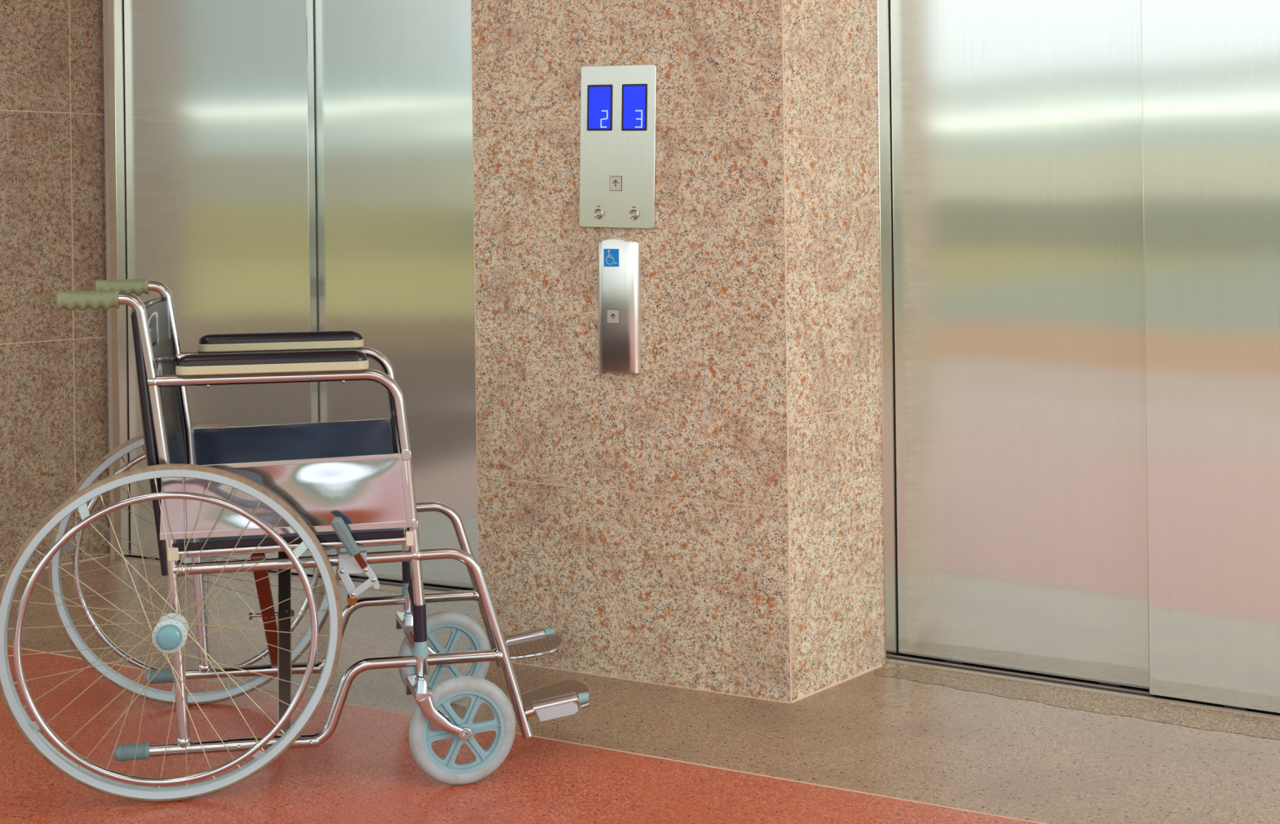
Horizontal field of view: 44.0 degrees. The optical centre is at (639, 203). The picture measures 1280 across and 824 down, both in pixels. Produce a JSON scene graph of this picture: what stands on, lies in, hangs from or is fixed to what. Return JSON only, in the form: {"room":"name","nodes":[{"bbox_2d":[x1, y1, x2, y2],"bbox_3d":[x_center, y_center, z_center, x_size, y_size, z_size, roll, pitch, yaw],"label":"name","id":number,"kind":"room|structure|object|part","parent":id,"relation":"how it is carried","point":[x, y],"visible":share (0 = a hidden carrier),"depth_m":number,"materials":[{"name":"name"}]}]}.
{"room":"hospital interior","nodes":[
{"label":"hospital interior","id":0,"kind":"room"},
{"bbox_2d":[0,0,110,577],"bbox_3d":[-2.778,-0.270,5.533,2.579,2.751,1.223,-1,0,28],"label":"wall","id":1,"kind":"structure","parent":0,"point":[54,370],"depth_m":4.76,"materials":[{"name":"brown stone"}]},
{"bbox_2d":[0,556,1279,823],"bbox_3d":[-0.946,1.122,4.994,18.000,0.080,7.500,-1,0,28],"label":"floor","id":2,"kind":"structure","parent":0,"point":[868,732],"depth_m":3.09,"materials":[{"name":"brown stone"}]},
{"bbox_2d":[0,279,591,802],"bbox_3d":[-0.668,0.616,3.179,1.088,0.925,0.686,-1,0,-11],"label":"wheelchair","id":3,"kind":"object","parent":2,"relation":"on","point":[290,491],"visible":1,"depth_m":2.94,"materials":[{"name":"silver metal"}]},
{"bbox_3d":[-0.950,0.427,3.137,0.067,0.459,0.485,-1,0,-11],"label":"backrest","id":4,"kind":"part","parent":3,"relation":"part of","materials":[{"name":"black plastic"}]},
{"bbox_3d":[-0.682,0.303,2.946,0.350,0.016,0.052,-1,0,-11],"label":"armrest","id":5,"kind":"part","parent":3,"relation":"part of","materials":[{"name":"beige plastic"}]},
{"bbox_3d":[-0.773,0.305,3.414,0.350,0.016,0.052,-1,0,-11],"label":"armrest","id":6,"kind":"part","parent":3,"relation":"part of","materials":[{"name":"beige plastic"}]},
{"bbox_3d":[-0.696,0.631,3.186,0.418,0.028,0.502,-1,0,-11],"label":"seat","id":7,"kind":"part","parent":3,"relation":"part of","materials":[{"name":"black plastic"}]},
{"bbox_3d":[-0.644,0.638,2.953,0.420,0.024,0.020,-1,0,-11],"label":"seat rail","id":8,"kind":"part","parent":3,"relation":"part of","materials":[{"name":"silver metal"}]},
{"bbox_3d":[-0.676,0.593,3.433,0.765,0.869,0.026,-1,0,-11],"label":"frame","id":9,"kind":"part","parent":3,"relation":"part of","materials":[{"name":"silver metal"}]},
{"bbox_3d":[-0.586,0.592,2.964,0.765,0.869,0.026,-1,0,-11],"label":"frame","id":10,"kind":"part","parent":3,"relation":"part of","materials":[{"name":"silver metal"}]},
{"bbox_3d":[-0.543,0.614,2.922,0.055,0.076,0.019,-1,0,-34],"label":"brake handle","id":11,"kind":"part","parent":3,"relation":"part of","materials":[{"name":"teal plastic"}]},
{"bbox_3d":[-0.521,0.660,2.944,0.010,0.040,0.033,-1,0,38],"label":"lever arm","id":12,"kind":"part","parent":3,"relation":"part of","materials":[{"name":"brown metal"}]},
{"bbox_3d":[-0.503,0.697,2.961,0.034,0.050,0.004,-1,0,-11],"label":"lever plate","id":13,"kind":"part","parent":3,"relation":"part of","materials":[{"name":"silver metal"}]},
{"bbox_3d":[-0.241,0.967,3.445,0.150,0.028,0.116,-1,0,-11],"label":"foot plate","id":14,"kind":"part","parent":3,"relation":"part of","materials":[{"name":"beige"}]},
{"bbox_3d":[-0.177,0.966,3.114,0.150,0.028,0.116,-1,0,-11],"label":"foot plate","id":15,"kind":"part","parent":3,"relation":"part of","materials":[{"name":"beige"}]},
{"bbox_2d":[7,645,1047,823],"bbox_3d":[-1.531,1.094,3.889,18.000,0.011,0.004,-1,0,28],"label":"trim","id":16,"kind":"structure","parent":2,"relation":"on","point":[7,646],"depth_m":3.02,"materials":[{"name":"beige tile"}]},
{"bbox_2d":[875,665,1279,740],"bbox_3d":[1.109,1.056,3.284,1.151,0.001,0.729,-1,0,0],"label":"threshold","id":17,"kind":"structure","parent":2,"relation":"on","point":[1189,717],"depth_m":3.36,"materials":[{"name":"stone"}]},
{"bbox_2d":[471,0,884,703],"bbox_3d":[0.244,-0.308,4.016,0.879,2.751,1.081,-1,0,28],"label":"wall","id":18,"kind":"structure","parent":0,"point":[708,517],"depth_m":3.53,"materials":[{"name":"stone"}]},
{"bbox_2d":[579,64,657,229],"bbox_3d":[-0.050,-0.129,3.561,0.191,0.366,0.017,1,1,28],"label":"panel","id":19,"kind":"object","parent":18,"relation":"attached to","point":[619,103],"visible":1,"depth_m":3.56,"materials":[{"name":"metal"}]},
{"bbox_2d":[593,205,603,219],"bbox_3d":[-0.092,0.020,3.579,0.025,0.030,0.013,-1,0,0],"label":"switch","id":20,"kind":"object","parent":19,"relation":"attached to","point":[597,210],"depth_m":3.58,"materials":[{"name":"silver metal"}]},
{"bbox_2d":[629,206,639,220],"bbox_3d":[-0.012,0.021,3.537,0.025,0.030,0.013,-1,0,0],"label":"switch","id":21,"kind":"object","parent":19,"relation":"attached to","point":[634,211],"depth_m":3.53,"materials":[{"name":"silver metal"}]},
{"bbox_2d":[598,237,641,373],"bbox_3d":[-0.049,0.227,3.556,0.105,0.302,0.027,0,0,28],"label":"plate","id":22,"kind":"object","parent":18,"relation":"attached to","point":[619,258],"visible":1,"depth_m":3.54,"materials":[{"name":"metal"}]},
{"bbox_3d":[-0.720,-0.296,4.548,1.868,2.750,1.054,-1,0,0],"label":"wall","id":23,"kind":"structure","parent":0,"visible":0},
{"bbox_2d":[103,0,477,593],"bbox_3d":[-0.852,0.015,4.670,1.583,2.171,0.340,-1,0,25],"label":"door","id":24,"kind":"structure","parent":23,"relation":"in","point":[275,166],"depth_m":4.60,"materials":[{"name":"metal"}]},
{"bbox_3d":[-1.260,0.032,4.737,0.689,2.089,0.033,-1,0,25],"label":"panel","id":25,"kind":"part","parent":24,"relation":"part of","materials":[{"name":"metal"}]},
{"bbox_3d":[-0.858,1.089,4.624,1.496,0.023,0.240,-1,0,25],"label":"sill","id":26,"kind":"part","parent":24,"relation":"part of","materials":[{"name":"silver metal"}]},
{"bbox_3d":[-0.586,0.024,4.460,0.840,2.089,0.033,-1,0,25],"label":"panel","id":27,"kind":"part","parent":24,"relation":"part of","materials":[{"name":"metal"}]},
{"bbox_3d":[1.809,-0.328,3.026,2.532,2.750,1.661,-1,0,0],"label":"wall","id":28,"kind":"structure","parent":0,"visible":0},
{"bbox_2d":[875,0,1279,719],"bbox_3d":[1.230,-0.011,3.436,1.446,2.171,0.324,-1,0,31],"label":"door","id":29,"kind":"structure","parent":28,"relation":"in","point":[1079,200],"depth_m":3.49,"materials":[{"name":"metal"}]},
{"bbox_3d":[0.862,0.006,3.569,0.612,2.089,0.033,-1,0,31],"label":"panel","id":30,"kind":"part","parent":29,"relation":"part of","materials":[{"name":"metal"}]},
{"bbox_3d":[1.218,1.063,3.404,1.374,0.023,0.204,-1,0,31],"label":"sill","id":31,"kind":"part","parent":29,"relation":"part of","materials":[{"name":"silver metal"}]},
{"bbox_3d":[1.419,-0.001,3.192,0.788,2.089,0.033,-1,0,31],"label":"panel","id":32,"kind":"part","parent":29,"relation":"part of","materials":[{"name":"metal"}]}
]}

